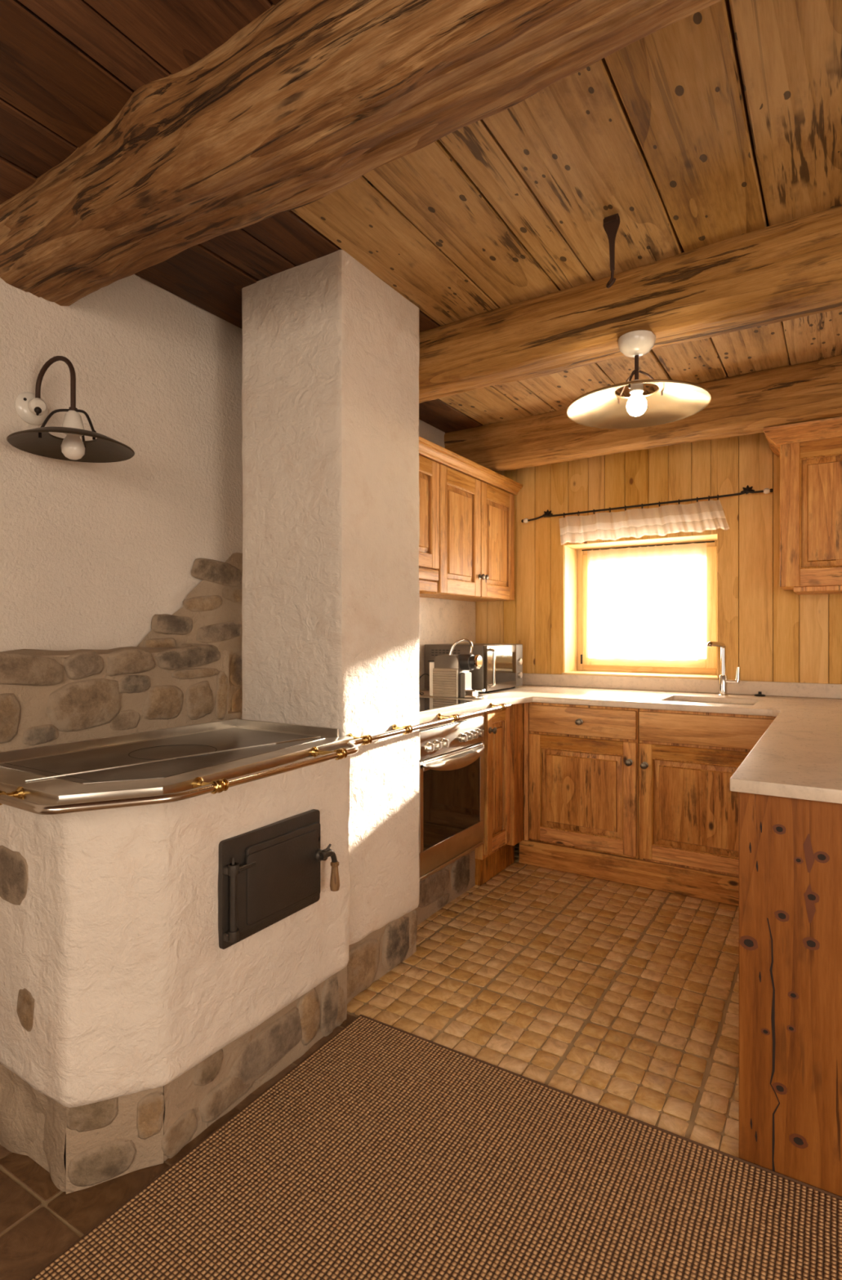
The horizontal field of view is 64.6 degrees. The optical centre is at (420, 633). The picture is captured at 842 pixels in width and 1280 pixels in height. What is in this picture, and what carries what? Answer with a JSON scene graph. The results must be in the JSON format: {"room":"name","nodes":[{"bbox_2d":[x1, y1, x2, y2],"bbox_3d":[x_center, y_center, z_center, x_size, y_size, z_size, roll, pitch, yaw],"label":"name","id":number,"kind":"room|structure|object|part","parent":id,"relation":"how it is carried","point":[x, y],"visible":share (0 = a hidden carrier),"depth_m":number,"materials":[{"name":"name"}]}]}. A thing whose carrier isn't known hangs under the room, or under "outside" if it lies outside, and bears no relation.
{"room":"traditional dwelling","nodes":[
{"label":"traditional dwelling","id":0,"kind":"room"},
{"bbox_2d":[0,552,242,751],"bbox_3d":[-0.989,0.448,2.072,0.262,1.545,1.860,0,0,32],"label":"wall","id":1,"kind":"structure","parent":0,"point":[187,670],"depth_m":2.08,"materials":[{"name":"stone"}]},
{"bbox_2d":[0,274,444,719],"bbox_3d":[-1.271,-0.010,2.105,0.250,2.660,6.515,0,0,32],"label":"wall","id":2,"kind":"structure","parent":0,"point":[90,553],"depth_m":2.26,"materials":[{"name":"white paint"}]},
{"bbox_2d":[6,355,134,462],"bbox_3d":[-1.016,-0.650,1.912,0.386,0.313,0.322,0,0,32],"label":"wall lamp","id":3,"kind":"object","parent":2,"relation":"attached to","point":[30,407],"visible":1,"depth_m":1.93,"materials":[{"name":"metal"}]},
{"bbox_3d":[-1.155,-0.678,2.000,0.058,0.096,0.096,0,0,32],"label":"wall plate","id":4,"kind":"part","parent":3,"relation":"part of","materials":[{"name":"ceramic"}]},
{"bbox_2d":[34,406,41,415],"bbox_3d":[-1.137,-0.658,1.979,0.020,0.027,0.020,0,0,32],"label":"switch","id":5,"kind":"object","parent":3,"relation":"attached to","point":[37,410],"depth_m":1.97,"materials":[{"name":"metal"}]},
{"bbox_3d":[-1.066,-0.718,1.943,0.203,0.177,0.021,0,0,32],"label":"arm","id":6,"kind":"part","parent":3,"relation":"part of","materials":[{"name":"metal"}]},
{"bbox_3d":[-0.989,-0.545,1.895,0.322,0.040,0.322,0,0,32],"label":"lamp shade","id":7,"kind":"part","parent":3,"relation":"part of","materials":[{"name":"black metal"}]},
{"bbox_2d":[62,410,84,435],"bbox_3d":[-0.989,-0.598,1.895,0.060,0.064,0.060,0,0,32],"label":"socket","id":8,"kind":"object","parent":3,"relation":"attached to","point":[73,419],"depth_m":1.88,"materials":[{"name":"ceramic"}]},
{"bbox_3d":[-0.989,-0.532,1.895,0.062,0.076,0.062,0,0,32],"label":"bulb","id":9,"kind":"part","parent":3,"relation":"part of","materials":[{"name":"white glass"}]},
{"bbox_2d":[418,454,439,592],"bbox_3d":[-0.216,-0.550,3.252,0.310,0.676,0.680,0,0,32],"label":"upper cabinet","id":10,"kind":"object","parent":2,"relation":"attached to","point":[428,469],"visible":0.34,"depth_m":3.39,"materials":[{"name":"brown wood"}]},
{"bbox_3d":[-0.004,-0.603,3.318,0.019,0.415,0.204,0,0,32],"label":"door panel","id":11,"kind":"part","parent":10,"relation":"part of","materials":[{"name":"brown wood"}]},
{"bbox_2d":[418,567,438,592],"bbox_3d":[-0.096,-0.269,3.178,0.025,0.114,0.674,0,0,32],"label":"hood","id":12,"kind":"object","parent":10,"relation":"attached to","point":[427,575],"depth_m":3.38,"materials":[{"name":"brown wood"}]},
{"bbox_2d":[418,596,475,690],"bbox_3d":[-0.118,0.070,3.684,0.021,0.579,1.773,0,0,32],"label":"backsplash","id":13,"kind":"structure","parent":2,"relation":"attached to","point":[441,621],"depth_m":4.06,"materials":[{"name":"white paint"}]},
{"bbox_2d":[419,463,514,601],"bbox_3d":[0.232,-0.548,3.933,0.344,0.680,0.940,0,0,32],"label":"upper cabinet","id":14,"kind":"object","parent":2,"relation":"attached to","point":[477,517],"visible":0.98,"depth_m":3.80,"materials":[{"name":"brown wood"}]},
{"bbox_3d":[0.215,-0.546,3.668,0.022,0.672,0.462,0,0,32],"label":"door","id":15,"kind":"part","parent":14,"relation":"part of","materials":[{"name":"brown wood"}]},
{"bbox_3d":[0.215,-0.541,3.667,0.019,0.518,0.328,0,0,32],"label":"door panel","id":16,"kind":"part","parent":14,"relation":"part of","materials":[{"name":"brown wood"}]},
{"bbox_2d":[418,436,522,495],"bbox_3d":[0.051,-0.918,3.636,0.354,0.060,1.695,0,0,32],"label":"crown molding","id":17,"kind":"structure","parent":14,"relation":"on","point":[428,450],"depth_m":3.66,"materials":[{"name":"brown wood"}]},
{"bbox_3d":[0.352,-0.325,3.834,0.034,0.033,0.033,0,0,32],"label":"knob","id":18,"kind":"part","parent":14,"relation":"part of","materials":[{"name":"grey metal"}]},
{"bbox_3d":[0.465,-0.546,4.066,0.022,0.672,0.462,0,0,32],"label":"door","id":19,"kind":"part","parent":14,"relation":"part of","materials":[{"name":"brown wood"}]},
{"bbox_3d":[0.465,-0.541,4.065,0.019,0.518,0.328,0,0,32],"label":"door panel","id":20,"kind":"part","parent":14,"relation":"part of","materials":[{"name":"brown wood"}]},
{"bbox_2d":[0,823,738,1279],"bbox_3d":[0.591,1.270,1.055,4.020,0.100,6.315,0,0,32],"label":"floor","id":21,"kind":"structure","parent":0,"point":[623,998],"depth_m":2.16,"materials":[{"name":"tile"}]},
{"bbox_2d":[0,718,353,1194],"bbox_3d":[-0.640,0.767,1.855,0.625,0.921,0.945,0,0,32],"label":"stove","id":22,"kind":"object","parent":21,"relation":"on","point":[161,965],"visible":0.97,"depth_m":1.55,"materials":[{"name":"paint"}]},
{"bbox_3d":[-0.660,0.333,1.878,0.485,0.004,0.780,0,0,32],"label":"cooking plate","id":23,"kind":"part","parent":22,"relation":"part of","materials":[{"name":"metal"}]},
{"bbox_2d":[0,702,511,814],"bbox_3d":[-0.255,0.346,2.295,0.530,0.035,2.223,0,0,32],"label":"guard rail","id":24,"kind":"object","parent":22,"relation":"attached to","point":[15,798],"visible":1,"depth_m":1.51,"materials":[{"name":"metal"}]},
{"bbox_3d":[-0.400,0.642,1.784,0.028,0.264,0.363,0,0,32],"label":"fire door frame","id":25,"kind":"part","parent":22,"relation":"part of","materials":[{"name":"metal"}]},
{"bbox_3d":[-0.375,0.647,1.781,0.018,0.210,0.320,0,0,32],"label":"fire door","id":26,"kind":"part","parent":22,"relation":"part of","materials":[{"name":"metal"}]},
{"bbox_2d":[241,249,419,1004],"bbox_3d":[-0.326,-0.012,2.479,0.476,2.465,0.484,0,0,32],"label":"chimney","id":27,"kind":"object","parent":21,"relation":"on","point":[331,595],"visible":0.87,"depth_m":2.30,"materials":[{"name":"paint"}]},
{"bbox_2d":[27,1014,841,1279],"bbox_3d":[0.069,1.212,0.186,2.490,0.012,2.988,0,0,32],"label":"rug","id":28,"kind":"object","parent":21,"relation":"on","point":[388,1152],"visible":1,"depth_m":1.42,"materials":[{"name":"carpet"}]},
{"bbox_2d":[416,849,475,924],"bbox_3d":[-0.134,1.115,3.058,0.522,0.210,0.698,0,0,32],"label":"stone plinth","id":29,"kind":"object","parent":21,"relation":"on","point":[444,886],"visible":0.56,"depth_m":2.98,"materials":[{"name":"grey stone"}]},
{"bbox_2d":[418,713,484,881],"bbox_3d":[-0.084,0.686,3.076,0.648,0.644,0.606,0,0,32],"label":"oven","id":30,"kind":"object","parent":21,"relation":"on","point":[451,754],"visible":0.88,"depth_m":2.90,"materials":[{"name":"metal"}]},
{"bbox_3d":[0.040,0.468,2.732,0.028,0.042,0.042,0,0,32],"label":"knob","id":31,"kind":"part","parent":30,"relation":"part of","materials":[{"name":"metal"}]},
{"bbox_3d":[0.071,0.468,2.782,0.028,0.042,0.042,0,0,32],"label":"knob","id":32,"kind":"part","parent":30,"relation":"part of","materials":[{"name":"metal"}]},
{"bbox_3d":[0.103,0.468,2.833,0.028,0.042,0.042,0,0,32],"label":"knob","id":33,"kind":"part","parent":30,"relation":"part of","materials":[{"name":"metal"}]},
{"bbox_3d":[0.139,0.380,2.936,0.023,0.029,0.567,0,0,32],"label":"trim","id":34,"kind":"part","parent":30,"relation":"part of","materials":[{"name":"metal"}]},
{"bbox_3d":[0.138,0.457,2.936,0.022,0.118,0.567,0,0,32],"label":"control panel","id":35,"kind":"part","parent":30,"relation":"part of","materials":[{"name":"metal"}]},
{"bbox_3d":[0.137,1.000,2.937,0.018,0.015,0.567,0,0,32],"label":"trim","id":36,"kind":"part","parent":30,"relation":"part of","materials":[{"name":"metal"}]},
{"bbox_3d":[0.168,0.556,2.917,0.052,0.060,0.543,0,0,32],"label":"handle","id":37,"kind":"part","parent":30,"relation":"part of","materials":[{"name":"metal"}]},
{"bbox_3d":[0.191,0.468,2.973,0.028,0.042,0.042,0,0,32],"label":"knob","id":38,"kind":"part","parent":30,"relation":"part of","materials":[{"name":"metal"}]},
{"bbox_3d":[0.220,0.468,3.020,0.028,0.042,0.042,0,0,32],"label":"knob","id":39,"kind":"part","parent":30,"relation":"part of","materials":[{"name":"metal"}]},
{"bbox_3d":[0.249,0.468,3.066,0.028,0.042,0.042,0,0,32],"label":"knob","id":40,"kind":"part","parent":30,"relation":"part of","materials":[{"name":"metal"}]},
{"bbox_3d":[0.279,0.468,3.113,0.028,0.042,0.042,0,0,32],"label":"knob","id":41,"kind":"part","parent":30,"relation":"part of","materials":[{"name":"metal"}]},
{"bbox_2d":[474,702,523,885],"bbox_3d":[0.177,0.791,3.514,0.644,0.858,0.398,0,0,32],"label":"base cabinet","id":42,"kind":"object","parent":21,"relation":"on","point":[503,729],"visible":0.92,"depth_m":3.36,"materials":[{"name":"brown wood"}]},
{"bbox_3d":[0.348,0.470,3.214,0.034,0.033,0.033,0,0,32],"label":"knob","id":43,"kind":"part","parent":42,"relation":"part of","materials":[{"name":"grey metal"}]},
{"bbox_3d":[0.380,0.721,3.317,0.022,0.698,0.264,0,0,32],"label":"door","id":44,"kind":"part","parent":42,"relation":"part of","materials":[{"name":"brown wood"}]},
{"bbox_3d":[0.380,0.719,3.317,0.019,0.568,0.160,0,0,32],"label":"door panel","id":45,"kind":"part","parent":42,"relation":"part of","materials":[{"name":"brown wood"}]},
{"bbox_2d":[519,838,738,906],"bbox_3d":[1.052,1.157,3.218,1.243,0.126,0.024,0,0,32],"label":"board","id":46,"kind":"object","parent":21,"relation":"on","point":[696,883],"visible":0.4,"depth_m":3.22,"materials":[{"name":"brown wood"}]},
{"bbox_2d":[524,702,639,858],"bbox_3d":[0.960,0.727,3.629,0.586,0.730,0.711,0,0,32],"label":"base cabinet","id":47,"kind":"object","parent":46,"relation":"on","point":[581,762],"visible":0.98,"depth_m":3.35,"materials":[{"name":"brown wood"}]},
{"bbox_3d":[0.790,0.445,3.336,0.033,0.033,0.034,0,0,32],"label":"knob","id":48,"kind":"part","parent":47,"relation":"part of","materials":[{"name":"grey metal"}]},
{"bbox_3d":[0.804,0.801,3.360,0.434,0.420,0.019,0,0,32],"label":"door panel","id":49,"kind":"part","parent":47,"relation":"part of","materials":[{"name":"brown wood"}]},
{"bbox_3d":[0.805,0.445,3.360,0.552,0.140,0.022,0,0,32],"label":"drawer","id":50,"kind":"part","parent":47,"relation":"part of","materials":[{"name":"brown wood"}]},
{"bbox_3d":[0.998,0.623,3.206,0.033,0.033,0.034,0,0,32],"label":"knob","id":51,"kind":"part","parent":47,"relation":"part of","materials":[{"name":"grey metal"}]},
{"bbox_2d":[638,708,775,876],"bbox_3d":[1.475,0.727,3.306,0.621,0.730,0.711,0,0,32],"label":"base cabinet","id":52,"kind":"object","parent":46,"relation":"on","point":[688,811],"visible":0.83,"depth_m":3.07,"materials":[{"name":"brown wood"}]},
{"bbox_3d":[1.060,0.630,3.167,0.033,0.033,0.034,0,0,32],"label":"knob","id":53,"kind":"part","parent":52,"relation":"part of","materials":[{"name":"grey metal"}]},
{"bbox_3d":[1.307,0.803,3.045,0.608,0.550,0.022,0,0,32],"label":"door","id":54,"kind":"part","parent":52,"relation":"part of","materials":[{"name":"brown wood"}]},
{"bbox_3d":[1.307,0.801,3.045,0.490,0.420,0.019,0,0,32],"label":"door panel","id":55,"kind":"part","parent":52,"relation":"part of","materials":[{"name":"brown wood"}]},
{"bbox_3d":[1.307,0.445,3.045,0.608,0.140,0.022,0,0,32],"label":"sink panel","id":56,"kind":"part","parent":52,"relation":"part of","materials":[{"name":"brown wood"}]},
{"bbox_2d":[738,791,841,1196],"bbox_3d":[1.601,0.789,2.318,0.641,0.859,2.251,0,0,32],"label":"base cabinet","id":57,"kind":"object","parent":21,"relation":"on","point":[790,849],"visible":0.94,"depth_m":1.48,"materials":[{"name":"brown wood"}]},
{"bbox_2d":[418,684,841,804],"bbox_3d":[0.821,0.345,2.791,2.515,0.030,2.286,0,0,32],"label":"countertop","id":58,"kind":"structure","parent":57,"relation":"on","point":[798,756],"depth_m":2.54,"materials":[{"name":"beige stone"}]},
{"bbox_2d":[418,696,481,714],"bbox_3d":[-0.089,0.325,3.066,0.516,0.008,0.616,0,0,32],"label":"cooktop","id":59,"kind":"object","parent":58,"relation":"in","point":[427,704],"visible":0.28,"depth_m":3.07,"materials":[{"name":"black glass"}]},
{"bbox_2d":[418,638,486,698],"bbox_3d":[0.107,0.178,3.481,0.510,0.300,0.169,0,0,40],"label":"coffee machine","id":60,"kind":"object","parent":58,"relation":"on","point":[450,677],"visible":0.92,"depth_m":3.38,"materials":[{"name":"grey metal"}]},
{"bbox_3d":[0.076,0.239,3.498,0.041,0.178,0.064,0,0,32],"label":"water tank","id":61,"kind":"part","parent":60,"relation":"part of","materials":[{"name":"clear plastic"}]},
{"bbox_3d":[0.123,0.254,3.397,0.146,0.148,0.016,0,0,32],"label":"panel","id":62,"kind":"part","parent":60,"relation":"part of","materials":[{"name":"silver metal"}]},
{"bbox_3d":[0.201,0.100,3.412,0.133,0.144,0.033,0,0,-8],"label":"lever handle","id":63,"kind":"part","parent":60,"relation":"part of","materials":[{"name":"silver metal"}]},
{"bbox_2d":[424,643,522,693],"bbox_3d":[0.331,0.197,3.923,0.432,0.264,0.491,0,0,32],"label":"microwave","id":64,"kind":"object","parent":58,"relation":"on","point":[501,668],"visible":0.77,"depth_m":3.76,"materials":[{"name":"grey metal"}]},
{"bbox_3d":[0.391,0.190,3.644,0.035,0.214,0.014,0,0,32],"label":"door handle","id":65,"kind":"part","parent":64,"relation":"part of","materials":[{"name":"silver metal"}]},
{"bbox_3d":[0.453,0.193,3.789,0.020,0.251,0.390,0,0,32],"label":"door","id":66,"kind":"part","parent":64,"relation":"part of","materials":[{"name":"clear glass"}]},
{"bbox_2d":[706,641,740,696],"bbox_3d":[1.558,0.186,3.470,0.177,0.287,0.088,0,0,-5],"label":"tap","id":67,"kind":"object","parent":58,"relation":"on","point":[723,681],"visible":1,"depth_m":3.48,"materials":[{"name":"silver metal"}]},
{"bbox_3d":[1.534,0.131,3.462,0.141,0.178,0.025,0,0,-31],"label":"spout","id":68,"kind":"part","parent":67,"relation":"part of","materials":[{"name":"silver metal"}]},
{"bbox_3d":[1.636,0.215,3.445,0.027,0.080,0.025,0,0,32],"label":"lever","id":69,"kind":"part","parent":67,"relation":"part of","materials":[{"name":"silver metal"}]},
{"bbox_2d":[754,691,764,696],"bbox_3d":[1.777,0.318,3.495,0.054,0.024,0.054,0,0,32],"label":"plug","id":70,"kind":"object","parent":58,"relation":"on","point":[759,694],"visible":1,"depth_m":3.48,"materials":[{"name":"black plastic"}]},
{"bbox_2d":[0,0,841,432],"bbox_3d":[0.564,-1.320,1.012,4.420,0.160,6.615,0,0,32],"label":"ceiling","id":71,"kind":"structure","parent":0,"point":[722,122],"depth_m":1.79,"materials":[{"name":"brown wood"}]},
{"bbox_2d":[0,0,721,306],"bbox_3d":[0.523,-1.128,0.947,4.080,0.263,0.267,0,0,32],"label":"ceiling beam","id":72,"kind":"structure","parent":71,"relation":"attached to","point":[307,99],"depth_m":1.37,"materials":[{"name":"brown wood"}]},
{"bbox_2d":[603,213,619,288],"bbox_3d":[0.573,-1.135,1.991,0.049,0.205,0.041,0,0,32],"label":"iron hook","id":73,"kind":"object","parent":71,"relation":"hanging from","point":[611,223],"visible":1,"depth_m":1.99,"materials":[{"name":"black metal"}]},
{"bbox_2d":[418,204,841,403],"bbox_3d":[1.218,-1.131,2.054,4.086,0.258,0.249,0,0,33],"label":"ceiling beam","id":74,"kind":"structure","parent":71,"relation":"attached to","point":[789,269],"depth_m":2.23,"materials":[{"name":"brown wood"}]},
{"bbox_2d":[565,329,711,428],"bbox_3d":[0.745,-0.887,2.301,0.476,0.273,0.476,0,0,32],"label":"ceiling lamp","id":75,"kind":"object","parent":74,"relation":"hanging from","point":[673,400],"visible":1,"depth_m":2.32,"materials":[{"name":"ceramic"}]},
{"bbox_3d":[0.745,-0.907,2.301,0.014,0.105,0.014,0,0,32],"label":"stem","id":76,"kind":"part","parent":75,"relation":"part of","materials":[{"name":"metal"}]},
{"bbox_2d":[629,379,643,395],"bbox_3d":[0.745,-0.849,2.301,0.046,0.042,0.046,0,0,32],"label":"socket","id":77,"kind":"object","parent":75,"relation":"attached to","point":[635,388],"depth_m":2.28,"materials":[{"name":"ceramic"}]},
{"bbox_3d":[0.745,-0.790,2.301,0.068,0.079,0.068,0,0,32],"label":"bulb","id":78,"kind":"part","parent":75,"relation":"part of","materials":[{"name":"beige glass"}]},
{"bbox_3d":[0.745,-0.810,2.301,0.476,0.064,0.476,0,0,32],"label":"lamp shade","id":79,"kind":"part","parent":75,"relation":"part of","materials":[{"name":"white metal"}]},
{"bbox_2d":[444,355,841,471],"bbox_3d":[1.858,-1.119,3.074,4.086,0.282,0.234,0,0,33],"label":"ceiling beam","id":80,"kind":"structure","parent":71,"relation":"attached to","point":[744,404],"depth_m":3.34,"materials":[{"name":"brown wood"}]},
{"bbox_2d":[581,540,714,661],"bbox_3d":[1.369,-0.185,4.076,0.788,0.702,0.014,0,0,32],"label":"window pane","id":81,"kind":"object","parent":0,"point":[643,602],"visible":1,"depth_m":4.07,"materials":[{"name":"clear glass"}]},
{"bbox_2d":[475,432,841,823],"bbox_3d":[2.083,-0.010,3.621,4.220,2.660,0.422,0,0,32],"label":"wall","id":82,"kind":"structure","parent":0,"point":[773,633],"depth_m":3.67,"materials":[{"name":"brown wood"}]},
{"bbox_2d":[560,529,719,679],"bbox_3d":[1.363,-0.148,4.066,0.934,0.849,0.432,0,0,32],"label":"window","id":83,"kind":"structure","parent":82,"relation":"in","point":[575,661],"depth_m":4.13,"materials":[{"name":"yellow wood"}]},
{"bbox_3d":[1.334,0.260,4.020,0.902,0.032,0.322,0,0,32],"label":"sill","id":84,"kind":"part","parent":83,"relation":"part of","materials":[{"name":"brown wood"}]},
{"bbox_3d":[1.394,-0.150,4.115,0.806,0.717,0.047,0,0,32],"label":"sash","id":85,"kind":"part","parent":83,"relation":"part of","materials":[{"name":"brown wood"}]},
{"bbox_2d":[520,484,772,523],"bbox_3d":[1.244,-0.743,3.856,1.408,0.100,0.074,0,0,32],"label":"curtain rod","id":86,"kind":"object","parent":82,"relation":"attached to","point":[747,490],"visible":1,"depth_m":3.77,"materials":[{"name":"metal"}]},
{"bbox_2d":[559,499,728,545],"bbox_3d":[1.250,-0.631,3.825,0.957,0.185,0.033,0,0,32],"label":"valance","id":87,"kind":"object","parent":86,"relation":"hanging from","point":[699,517],"visible":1,"depth_m":3.81,"materials":[{"name":"white fabric"}]},
{"bbox_2d":[522,673,841,698],"bbox_3d":[1.436,0.293,3.766,2.510,0.074,0.018,0,0,32],"label":"backsplash","id":88,"kind":"structure","parent":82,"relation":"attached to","point":[828,691],"depth_m":3.73,"materials":[{"name":"beige stone"}]},
{"bbox_2d":[762,416,841,595],"bbox_3d":[2.072,-0.591,3.152,0.779,0.786,0.382,0,0,32],"label":"upper cabinet","id":89,"kind":"object","parent":82,"relation":"attached to","point":[809,453],"visible":1,"depth_m":3.15,"materials":[{"name":"brown wood"}]},
{"bbox_3d":[2.070,-0.946,3.149,0.779,0.076,0.375,0,0,32],"label":"cornice","id":90,"kind":"part","parent":89,"relation":"part of","materials":[{"name":"brown wood"}]},
{"bbox_3d":[1.932,-0.567,3.105,0.460,0.690,0.022,0,0,32],"label":"door","id":91,"kind":"part","parent":89,"relation":"part of","materials":[{"name":"brown wood"}]},
{"bbox_3d":[1.932,-0.570,3.104,0.296,0.531,0.019,0,0,32],"label":"door panel","id":92,"kind":"part","parent":89,"relation":"part of","materials":[{"name":"brown wood"}]}
]}

